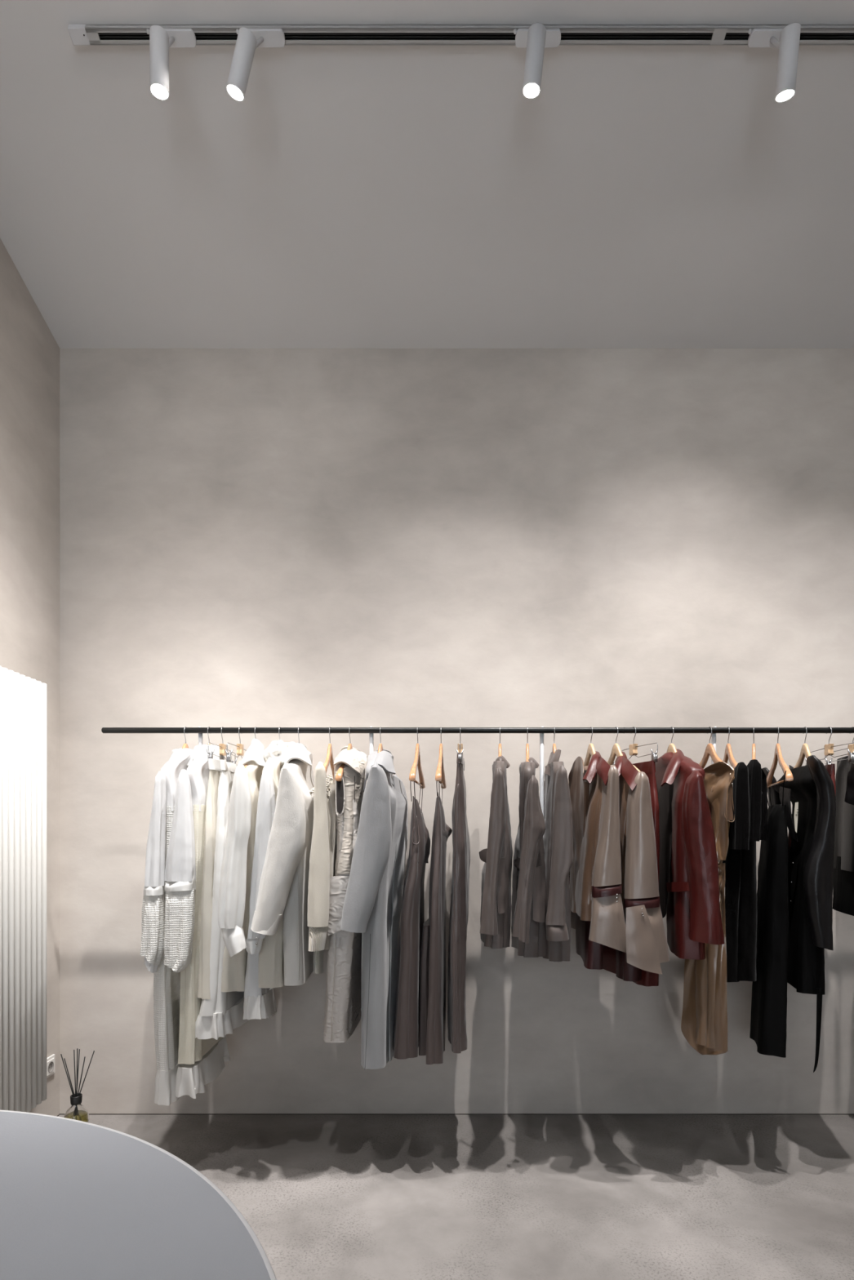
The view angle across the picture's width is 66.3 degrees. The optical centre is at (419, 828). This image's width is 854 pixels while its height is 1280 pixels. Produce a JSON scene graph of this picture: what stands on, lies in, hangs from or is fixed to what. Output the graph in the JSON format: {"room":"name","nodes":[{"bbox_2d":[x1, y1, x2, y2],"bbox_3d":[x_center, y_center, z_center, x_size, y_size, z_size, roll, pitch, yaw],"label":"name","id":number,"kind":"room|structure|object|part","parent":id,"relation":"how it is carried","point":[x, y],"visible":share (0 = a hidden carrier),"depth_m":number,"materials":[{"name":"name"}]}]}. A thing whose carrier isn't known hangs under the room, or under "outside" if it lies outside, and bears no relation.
{"room":"clothing store","nodes":[
{"label":"clothing store","id":0,"kind":"room"},
{"bbox_2d":[0,238,59,1115],"bbox_3d":[-1.640,-0.835,-0.205,0.100,4.200,6.190,0,0,0],"label":"wall","id":1,"kind":"structure","parent":0,"point":[29,353],"depth_m":2.71,"materials":[{"name":"grey paint"}]},
{"bbox_2d":[0,665,47,1112],"bbox_3d":[-1.538,0.281,2.343,0.101,1.722,0.554,0,0,0],"label":"radiator","id":2,"kind":"object","parent":1,"relation":"attached to","point":[23,699],"visible":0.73,"depth_m":2.46,"materials":[{"name":"white metal"}]},
{"bbox_2d":[47,1053,54,1077],"bbox_3d":[-1.580,1.020,2.796,0.019,0.084,0.083,0,0,0],"label":"wall socket","id":3,"kind":"object","parent":1,"relation":"attached to","point":[51,1060],"visible":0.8,"depth_m":2.80,"materials":[{"name":"white plastic"}]},
{"bbox_2d":[63,1103,88,1122],"bbox_3d":[-1.349,1.165,2.570,0.091,0.199,0.091,0,0,0],"label":"bottle","id":4,"kind":"object","parent":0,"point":[78,1112],"depth_m":2.55,"materials":[{"name":"clear glass"}]},
{"bbox_2d":[60,1048,94,1122],"bbox_3d":[-1.362,1.060,2.578,0.135,0.410,0.091,0,0,31],"label":"reed diffuser","id":5,"kind":"object","parent":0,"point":[77,1111],"visible":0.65,"depth_m":2.56,"materials":[{"name":"clear glass"}]},
{"bbox_2d":[0,0,853,348],"bbox_3d":[0.855,-2.459,-0.155,5.090,0.726,6.290,0,0,0],"label":"ceiling","id":6,"kind":"structure","parent":0,"point":[353,196],"depth_m":2.31,"materials":[{"name":"white paint"}]},
{"bbox_2d":[67,24,853,45],"bbox_3d":[0.928,-2.380,1.959,3.945,0.029,0.040,0,0,0],"label":"track","id":7,"kind":"object","parent":6,"relation":"attached to","point":[80,34],"visible":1,"depth_m":1.96,"materials":[{"name":"black metal"}]},
{"bbox_2d":[146,25,196,100],"bbox_3d":[-0.741,-2.264,1.916,0.143,0.242,0.115,0,0,0],"label":"track spotlight","id":8,"kind":"object","parent":7,"relation":"attached to","point":[161,39],"visible":1,"depth_m":1.88,"materials":[{"name":"grey paint"}]},
{"bbox_3d":[-0.745,-2.304,1.922,0.012,0.121,0.075,0,0,13],"label":"pivot arm","id":9,"kind":"part","parent":8,"relation":"part of","materials":[{"name":"grey paint"}]},
{"bbox_2d":[226,26,284,102],"bbox_3d":[-0.483,-2.266,1.919,0.162,0.239,0.109,0,0,0],"label":"track spotlight","id":10,"kind":"object","parent":7,"relation":"attached to","point":[248,40],"visible":1,"depth_m":1.89,"materials":[{"name":"grey paint"}]},
{"bbox_3d":[-0.490,-2.305,1.926,0.012,0.119,0.078,0,0,35],"label":"pivot arm","id":11,"kind":"part","parent":10,"relation":"part of","materials":[{"name":"grey paint"}]},
{"bbox_2d":[513,22,560,98],"bbox_3d":[0.351,-2.273,1.920,0.143,0.225,0.107,0,0,0],"label":"track spotlight","id":12,"kind":"object","parent":7,"relation":"attached to","point":[536,37],"visible":1,"depth_m":1.89,"materials":[{"name":"grey paint"}]},
{"bbox_2d":[747,22,800,102],"bbox_3d":[1.050,-2.262,1.909,0.143,0.246,0.129,0,0,0],"label":"track spotlight","id":13,"kind":"object","parent":7,"relation":"attached to","point":[786,39],"visible":1,"depth_m":1.89,"materials":[{"name":"grey paint"}]},
{"bbox_3d":[1.059,-2.302,1.919,0.012,0.126,0.081,0,0,-9],"label":"pivot arm","id":14,"kind":"part","parent":13,"relation":"part of","materials":[{"name":"grey paint"}]},
{"bbox_2d":[57,1115,853,1279],"bbox_3d":[0.855,1.315,-0.155,5.090,0.100,6.290,0,0,0],"label":"floor","id":15,"kind":"structure","parent":0,"point":[323,1197],"depth_m":2.29,"materials":[{"name":"grey concrete"}]},
{"bbox_2d":[0,1110,276,1279],"bbox_3d":[-0.823,0.872,0.383,1.481,0.785,1.481,0,0,0],"label":"round table","id":16,"kind":"object","parent":15,"relation":"on","point":[80,1200],"visible":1,"depth_m":0.82,"materials":[{"name":"grey laminate"}]},
{"bbox_2d":[59,348,853,1113],"bbox_3d":[0.855,-0.835,2.940,5.090,4.200,0.100,0,0,0],"label":"wall","id":17,"kind":"structure","parent":0,"point":[249,537],"depth_m":2.89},
{"bbox_2d":[60,1113,853,1115],"bbox_3d":[0.855,1.263,2.889,4.890,0.004,0.002,0,0,0],"label":"trim","id":18,"kind":"structure","parent":17,"relation":"attached to","point":[60,1113],"depth_m":2.89,"materials":[{"name":"grey"}]},
{"bbox_2d":[101,726,853,835],"bbox_3d":[0.759,-0.149,2.709,3.982,0.494,0.362,0,0,0],"label":"rail","id":19,"kind":"object","parent":17,"relation":"attached to","point":[199,730],"visible":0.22,"depth_m":2.53,"materials":[{"name":"black metal"}]},
{"bbox_2d":[139,748,193,1105],"bbox_3d":[-0.922,0.340,2.542,0.125,1.302,0.546,0,0,0],"label":"dress","id":20,"kind":"object","parent":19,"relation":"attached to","point":[166,982],"visible":0.38,"depth_m":2.34,"materials":[{"name":"white fabric"}]},
{"bbox_2d":[182,726,188,748],"bbox_3d":[-0.908,-0.282,2.540,0.023,0.228,0.408,0,0,0],"label":"wooden hanger","id":21,"kind":"object","parent":19,"relation":"hanging from","point":[185,745],"visible":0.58,"depth_m":2.53,"materials":[{"name":"brown wood"}]},
{"bbox_2d":[206,726,237,764],"bbox_3d":[-0.764,-0.320,2.540,0.030,0.152,0.346,0,0,0],"label":"hanger","id":22,"kind":"object","parent":19,"relation":"hanging from","point":[222,746],"visible":0.85,"depth_m":2.52,"materials":[{"name":"silver metal"}]},
{"bbox_2d":[197,758,220,999],"bbox_3d":[-0.765,0.176,2.538,0.086,0.869,0.406,0,0,0],"label":"skirt","id":23,"kind":"object","parent":22,"relation":"hanging from","point":[203,982],"visible":0.38,"depth_m":2.34,"materials":[{"name":"beige fabric"}]},
{"bbox_3d":[-0.764,-0.295,2.540,0.003,0.044,0.346,0,0,0],"label":"wire frame","id":24,"kind":"part","parent":22,"relation":"part of","materials":[{"name":"silver metal"}]},
{"bbox_2d":[195,759,248,1039],"bbox_3d":[-0.743,0.251,2.541,0.148,1.009,0.413,0,0,6],"label":"garment","id":25,"kind":"object","parent":19,"relation":"hanging from","point":[219,1015],"visible":0.46,"depth_m":2.35,"materials":[{"name":"white fabric"}]},
{"bbox_2d":[224,726,246,762],"bbox_3d":[-0.696,-0.320,2.540,0.030,0.152,0.346,0,0,0],"label":"hanger","id":26,"kind":"object","parent":19,"relation":"hanging from","point":[240,752],"visible":0.84,"depth_m":2.52,"materials":[{"name":"silver metal"}]},
{"bbox_3d":[-0.696,-0.295,2.540,0.003,0.044,0.346,0,0,0],"label":"wire frame","id":27,"kind":"part","parent":26,"relation":"part of","materials":[{"name":"silver metal"}]},
{"bbox_2d":[244,726,257,768],"bbox_3d":[-0.635,-0.282,2.540,0.023,0.228,0.444,0,0,0],"label":"wooden hanger","id":28,"kind":"object","parent":19,"relation":"hanging from","point":[245,765],"visible":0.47,"depth_m":2.46,"materials":[{"name":"beige wood"}]},
{"bbox_2d":[217,738,276,1019],"bbox_3d":[-0.665,0.208,2.540,0.208,1.114,0.647,0,0,-5],"label":"dress","id":29,"kind":"object","parent":28,"relation":"hanging from","point":[240,967],"visible":0.52,"depth_m":2.25,"materials":[{"name":"beige fabric"}]},
{"bbox_2d":[306,761,337,973],"bbox_3d":[-0.361,0.159,2.540,0.118,0.783,0.599,0,0,0],"label":"garment","id":30,"kind":"object","parent":19,"relation":"hanging from","point":[322,857],"visible":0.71,"depth_m":2.25,"materials":[{"name":"beige fabric"}]},
{"bbox_2d":[323,726,334,781],"bbox_3d":[-0.347,-0.282,2.540,0.023,0.228,0.444,0,0,0],"label":"wooden hanger","id":31,"kind":"object","parent":19,"relation":"hanging from","point":[329,759],"visible":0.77,"depth_m":2.52,"materials":[{"name":"beige wood"}]},
{"bbox_2d":[334,726,352,781],"bbox_3d":[-0.269,-0.282,2.540,0.024,0.228,0.444,0,0,5],"label":"wooden hanger","id":32,"kind":"object","parent":19,"relation":"hanging from","point":[339,775],"visible":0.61,"depth_m":2.35,"materials":[{"name":"beige wood"}]},
{"bbox_2d":[323,746,367,1043],"bbox_3d":[-0.270,0.220,2.530,0.154,1.096,0.439,0,0,8],"label":"dress","id":33,"kind":"object","parent":19,"relation":"hanging from","point":[343,1002],"visible":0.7,"depth_m":2.35,"materials":[{"name":"grey fabric"}]},
{"bbox_3d":[-0.244,-0.023,2.410,0.046,0.401,0.184,0,0,19],"label":"panel","id":34,"kind":"part","parent":33,"relation":"part of","materials":[{"name":"beige fabric"}]},
{"bbox_2d":[377,726,382,753],"bbox_3d":[-0.150,-0.282,2.540,0.024,0.228,0.408,0,0,6],"label":"wooden hanger","id":35,"kind":"object","parent":19,"relation":"hanging from","point":[380,746],"visible":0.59,"depth_m":2.52,"materials":[{"name":"beige wood"}]},
{"bbox_2d":[340,749,408,1069],"bbox_3d":[-0.155,0.302,2.542,0.188,1.236,0.635,0,0,6],"label":"coat","id":36,"kind":"object","parent":35,"relation":"hanging from","point":[372,904],"visible":0.98,"depth_m":2.34,"materials":[{"name":"grey fabric"}]},
{"bbox_2d":[408,726,425,788],"bbox_3d":[-0.006,-0.282,2.540,0.024,0.228,0.444,0,0,5],"label":"wooden hanger","id":37,"kind":"object","parent":19,"relation":"hanging from","point":[416,763],"visible":0.97,"depth_m":2.51,"materials":[{"name":"brown wood"}]},
{"bbox_2d":[392,781,430,1059],"bbox_3d":[-0.030,0.342,2.541,0.147,1.096,0.411,0,0,-3],"label":"dress","id":38,"kind":"object","parent":37,"relation":"hanging from","point":[406,1020],"visible":0.99,"depth_m":2.36,"materials":[{"name":"grey fabric"}]},
{"bbox_2d":[435,726,446,788],"bbox_3d":[0.085,-0.282,2.540,0.024,0.228,0.444,0,0,4],"label":"wooden hanger","id":39,"kind":"object","parent":19,"relation":"hanging from","point":[440,774],"visible":1,"depth_m":2.50,"materials":[{"name":"beige wood"}]},
{"bbox_2d":[418,781,452,1064],"bbox_3d":[0.068,0.356,2.541,0.123,1.129,0.412,0,0,10],"label":"dress","id":40,"kind":"object","parent":39,"relation":"hanging from","point":[432,1031],"visible":0.99,"depth_m":2.37,"materials":[{"name":"grey fabric"}]},
{"bbox_2d":[447,753,470,1053],"bbox_3d":[0.151,0.265,2.538,0.084,1.078,0.423,0,0,7],"label":"trousers","id":41,"kind":"object","parent":19,"relation":"hanging from","point":[459,908],"visible":0.97,"depth_m":2.36,"materials":[{"name":"grey fabric"}]},
{"bbox_2d":[455,726,463,762],"bbox_3d":[0.159,-0.320,2.540,0.030,0.152,0.346,0,0,4],"label":"hanger","id":42,"kind":"object","parent":19,"relation":"hanging from","point":[460,749],"visible":0.88,"depth_m":2.40,"materials":[{"name":"beige wood"}]},
{"bbox_2d":[497,726,501,756],"bbox_3d":[0.313,-0.282,2.540,0.024,0.228,0.408,0,0,7],"label":"wooden hanger","id":43,"kind":"object","parent":19,"relation":"hanging from","point":[500,744],"visible":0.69,"depth_m":2.52,"materials":[{"name":"beige wood"}]},
{"bbox_2d":[479,755,512,948],"bbox_3d":[0.297,0.088,2.540,0.126,0.738,0.533,0,0,6],"label":"shirt","id":44,"kind":"object","parent":43,"relation":"hanging from","point":[495,898],"visible":1,"depth_m":2.30,"materials":[{"name":"grey fabric"}]},
{"bbox_2d":[525,727,528,761],"bbox_3d":[0.420,-0.282,2.540,0.024,0.228,0.408,0,0,9],"label":"wooden hanger","id":45,"kind":"object","parent":19,"relation":"hanging from","point":[527,744],"visible":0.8,"depth_m":2.51,"materials":[{"name":"beige wood"}]},
{"bbox_2d":[511,757,546,957],"bbox_3d":[0.422,0.107,2.537,0.129,0.759,0.542,0,0,8],"label":"shirt","id":46,"kind":"object","parent":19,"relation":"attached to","point":[529,900],"visible":0.98,"depth_m":2.31,"materials":[{"name":"grey fabric"}]},
{"bbox_2d":[551,726,556,753],"bbox_3d":[0.524,-0.282,2.540,0.024,0.228,0.408,0,0,6],"label":"wooden hanger","id":47,"kind":"object","parent":19,"relation":"hanging from","point":[553,748],"visible":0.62,"depth_m":2.52,"materials":[{"name":"beige wood"}]},
{"bbox_2d":[542,749,573,961],"bbox_3d":[0.519,0.087,2.540,0.109,0.777,0.535,0,0,6],"label":"shirt","id":48,"kind":"object","parent":19,"relation":"hanging from","point":[557,837],"visible":0.81,"depth_m":2.29,"materials":[{"name":"grey fabric"}]},
{"bbox_2d":[582,726,595,766],"bbox_3d":[0.667,-0.282,2.540,0.024,0.228,0.408,0,0,-5],"label":"wooden hanger","id":49,"kind":"object","parent":19,"relation":"hanging from","point":[590,751],"visible":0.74,"depth_m":2.54,"materials":[{"name":"brown wood"}]},
{"bbox_2d":[606,726,639,771],"bbox_3d":[0.764,-0.282,2.540,0.024,0.228,0.408,0,0,-9],"label":"wooden hanger","id":50,"kind":"object","parent":19,"relation":"hanging from","point":[615,750],"visible":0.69,"depth_m":2.54,"materials":[{"name":"beige wood"}]},
{"bbox_2d":[612,726,657,764],"bbox_3d":[0.832,-0.320,2.540,0.030,0.152,0.346,0,0,-11],"label":"hanger","id":51,"kind":"object","parent":19,"relation":"hanging from","point":[633,748],"visible":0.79,"depth_m":2.52,"materials":[{"name":"beige wood"}]},
{"bbox_3d":[0.832,-0.295,2.540,0.003,0.044,0.346,0,0,-11],"label":"wire frame","id":52,"kind":"part","parent":51,"relation":"part of","materials":[{"name":"silver metal"}]},
{"bbox_2d":[666,726,676,753],"bbox_3d":[0.980,-0.282,2.540,0.024,0.228,0.408,0,0,-5],"label":"wooden hanger","id":53,"kind":"object","parent":19,"relation":"hanging from","point":[671,748],"visible":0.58,"depth_m":2.53,"materials":[{"name":"beige wood"}]},
{"bbox_2d":[680,761,734,1054],"bbox_3d":[1.098,0.291,2.534,0.178,1.072,0.460,0,0,16],"label":"dress","id":54,"kind":"object","parent":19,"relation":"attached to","point":[704,1023],"visible":0.55,"depth_m":2.35,"materials":[{"name":"brown satin fabric"}]},
{"bbox_2d":[680,862,727,1054],"bbox_3d":[1.048,0.475,2.388,0.050,0.705,0.185,0,0,-27],"label":"drape","id":55,"kind":"object","parent":54,"relation":"hanging from","point":[704,1023],"depth_m":2.34,"materials":[{"name":"brown fabric"}]},
{"bbox_2d":[698,726,733,780],"bbox_3d":[1.128,-0.282,2.540,0.023,0.228,0.444,0,0,0],"label":"wooden hanger","id":56,"kind":"object","parent":19,"relation":"hanging from","point":[709,749],"visible":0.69,"depth_m":2.53,"materials":[{"name":"beige wood"}]},
{"bbox_2d":[722,726,737,782],"bbox_3d":[1.200,-0.282,2.540,0.024,0.228,0.444,0,0,13],"label":"wooden hanger","id":57,"kind":"object","parent":19,"relation":"hanging from","point":[728,755],"visible":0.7,"depth_m":2.51,"materials":[{"name":"beige wood"}]},
{"bbox_2d":[722,761,749,982],"bbox_3d":[1.168,0.171,2.542,0.126,0.813,0.532,0,0,14],"label":"dress","id":58,"kind":"object","parent":57,"relation":"hanging from","point":[739,829],"visible":0.41,"depth_m":2.34,"materials":[{"name":"black fabric"}]},
{"bbox_2d":[737,759,767,981],"bbox_3d":[1.268,0.178,2.513,0.142,0.845,0.509,0,0,24],"label":"dress","id":59,"kind":"object","parent":19,"relation":"hanging from","point":[747,915],"visible":0.64,"depth_m":2.34,"materials":[{"name":"black fabric"}]},
{"bbox_2d":[751,726,755,759],"bbox_3d":[1.300,-0.282,2.540,0.023,0.228,0.408,0,0,27],"label":"wooden hanger","id":60,"kind":"object","parent":19,"relation":"hanging from","point":[753,744],"visible":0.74,"depth_m":2.51,"materials":[{"name":"beige wood"}]},
{"bbox_2d":[766,726,793,788],"bbox_3d":[1.393,-0.282,2.540,0.024,0.228,0.444,0,0,19],"label":"wooden hanger","id":61,"kind":"object","parent":19,"relation":"hanging from","point":[778,757],"visible":0.97,"depth_m":2.52,"materials":[{"name":"beige wood"}]},
{"bbox_2d":[749,770,788,1057],"bbox_3d":[1.362,0.334,2.543,0.113,1.080,0.461,0,0,22],"label":"dress","id":62,"kind":"object","parent":61,"relation":"hanging from","point":[768,1015],"visible":0.98,"depth_m":2.35,"materials":[{"name":"black fabric"}]},
{"bbox_2d":[793,726,810,768],"bbox_3d":[1.499,-0.282,2.540,0.024,0.228,0.408,0,0,11],"label":"wooden hanger","id":63,"kind":"object","parent":19,"relation":"hanging from","point":[805,752],"visible":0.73,"depth_m":2.54,"materials":[{"name":"beige wood"}]},
{"bbox_2d":[804,726,853,764],"bbox_3d":[1.592,-0.320,2.540,0.030,0.152,0.346,0,0,4],"label":"hanger","id":64,"kind":"object","parent":19,"relation":"hanging from","point":[828,748],"visible":0.86,"depth_m":2.52,"materials":[{"name":"silver metal"}]},
{"bbox_3d":[1.592,-0.295,2.540,0.003,0.044,0.346,0,0,4],"label":"wire frame","id":65,"kind":"part","parent":64,"relation":"part of","materials":[{"name":"silver metal"}]},
{"bbox_2d":[831,755,853,915],"bbox_3d":[1.727,0.019,2.542,0.171,0.624,0.430,0,0,25],"label":"garment","id":66,"kind":"object","parent":64,"relation":"hanging from","point":[843,860],"visible":0.87,"depth_m":2.59,"materials":[{"name":"black fabric"}]},
{"bbox_2d":[824,726,853,764],"bbox_3d":[1.685,-0.320,2.540,0.030,0.152,0.346,0,0,0],"label":"hanger","id":67,"kind":"object","parent":19,"relation":"hanging from","point":[851,747],"visible":0.62,"depth_m":2.57,"materials":[{"name":"silver metal"}]},
{"bbox_3d":[1.685,-0.295,2.540,0.003,0.044,0.346,0,0,0],"label":"wire frame","id":68,"kind":"part","parent":67,"relation":"part of","materials":[{"name":"silver metal"}]},
{"bbox_3d":[-0.542,-0.282,2.540,0.023,0.228,0.408,0,0,0],"label":"wooden hanger","id":69,"kind":"object","parent":19,"relation":"hanging from","visible":0},
{"bbox_2d":[245,739,296,987],"bbox_3d":[-0.541,0.117,2.540,0.142,0.909,0.538,0,0,0],"label":"coat","id":70,"kind":"object","parent":69,"relation":"hanging from","point":[269,948],"visible":0.49,"depth_m":2.31,"materials":[{"name":"beige fabric"}]},
{"bbox_3d":[-0.817,-0.282,2.540,0.023,0.228,0.408,0,0,0],"label":"wooden hanger","id":71,"kind":"object","parent":19,"relation":"hanging from","visible":0},
{"bbox_2d":[164,744,230,1098],"bbox_3d":[-0.832,0.323,2.540,0.141,1.285,0.552,0,0,0],"label":"dress","id":72,"kind":"object","parent":71,"relation":"hanging from","point":[202,1061],"visible":0.54,"depth_m":2.34,"materials":[{"name":"white fabric"}]},
{"bbox_2d":[567,751,626,969],"bbox_3d":[0.653,0.103,2.539,0.164,0.811,0.562,0,0,-5],"label":"coat","id":73,"kind":"object","parent":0,"point":[596,907],"visible":0.88,"depth_m":2.34,"materials":[{"name":"beige leather"},{"name":"dark red leather"}]},
{"bbox_3d":[0.661,0.399,2.542,0.073,0.221,0.409,0,0,7],"label":"panel","id":74,"kind":"part","parent":73,"relation":"part of","materials":[{"name":"red leather"}]},
{"bbox_2d":[613,751,669,981],"bbox_3d":[0.779,0.124,2.527,0.234,0.848,0.574,0,0,0],"label":"coat","id":75,"kind":"object","parent":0,"point":[646,946],"visible":0.54,"depth_m":2.28,"materials":[{"name":"beige leather"},{"name":"dark red leather"}]},
{"bbox_3d":[0.810,0.438,2.536,0.096,0.220,0.417,0,0,16],"label":"panel","id":76,"kind":"part","parent":75,"relation":"part of","materials":[{"name":"fabric"}]},
{"bbox_2d":[602,760,659,986],"bbox_3d":[0.798,0.158,2.539,0.081,0.816,0.417,0,0,-12],"label":"skirt","id":77,"kind":"object","parent":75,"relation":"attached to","point":[609,956],"visible":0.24,"depth_m":2.37,"materials":[{"name":"red fabric"}]},
{"bbox_2d":[654,749,724,959],"bbox_3d":[1.010,0.079,2.538,0.253,0.778,0.650,0,0,0],"label":"coat","id":78,"kind":"object","parent":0,"point":[689,884],"visible":0.72,"depth_m":2.34,"materials":[{"name":"red leather"}]},
{"bbox_2d":[757,755,835,1072],"bbox_3d":[1.490,0.306,2.533,0.178,1.136,0.544,0,0,10],"label":"dress","id":79,"kind":"object","parent":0,"point":[811,824],"visible":0.7,"depth_m":2.34,"materials":[{"name":"black fabric"}]},
{"bbox_2d":[787,764,835,904],"bbox_3d":[1.518,0.035,2.540,0.107,0.547,0.420,0,0,17],"label":"trousers","id":80,"kind":"object","parent":79,"relation":"attached to","point":[830,768],"visible":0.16,"depth_m":2.39,"materials":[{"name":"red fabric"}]},
{"bbox_3d":[-0.468,-0.282,2.540,0.023,0.228,0.408,0,0,0],"label":"wooden hanger","id":81,"kind":"object","parent":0,"visible":0},
{"bbox_2d":[250,742,314,986],"bbox_3d":[-0.496,0.110,2.542,0.197,0.903,0.630,0,0,-2],"label":"coat","id":82,"kind":"object","parent":81,"relation":"hanging from","point":[284,879],"visible":0.85,"depth_m":2.26,"materials":[{"name":"grey fabric"}]}
]}

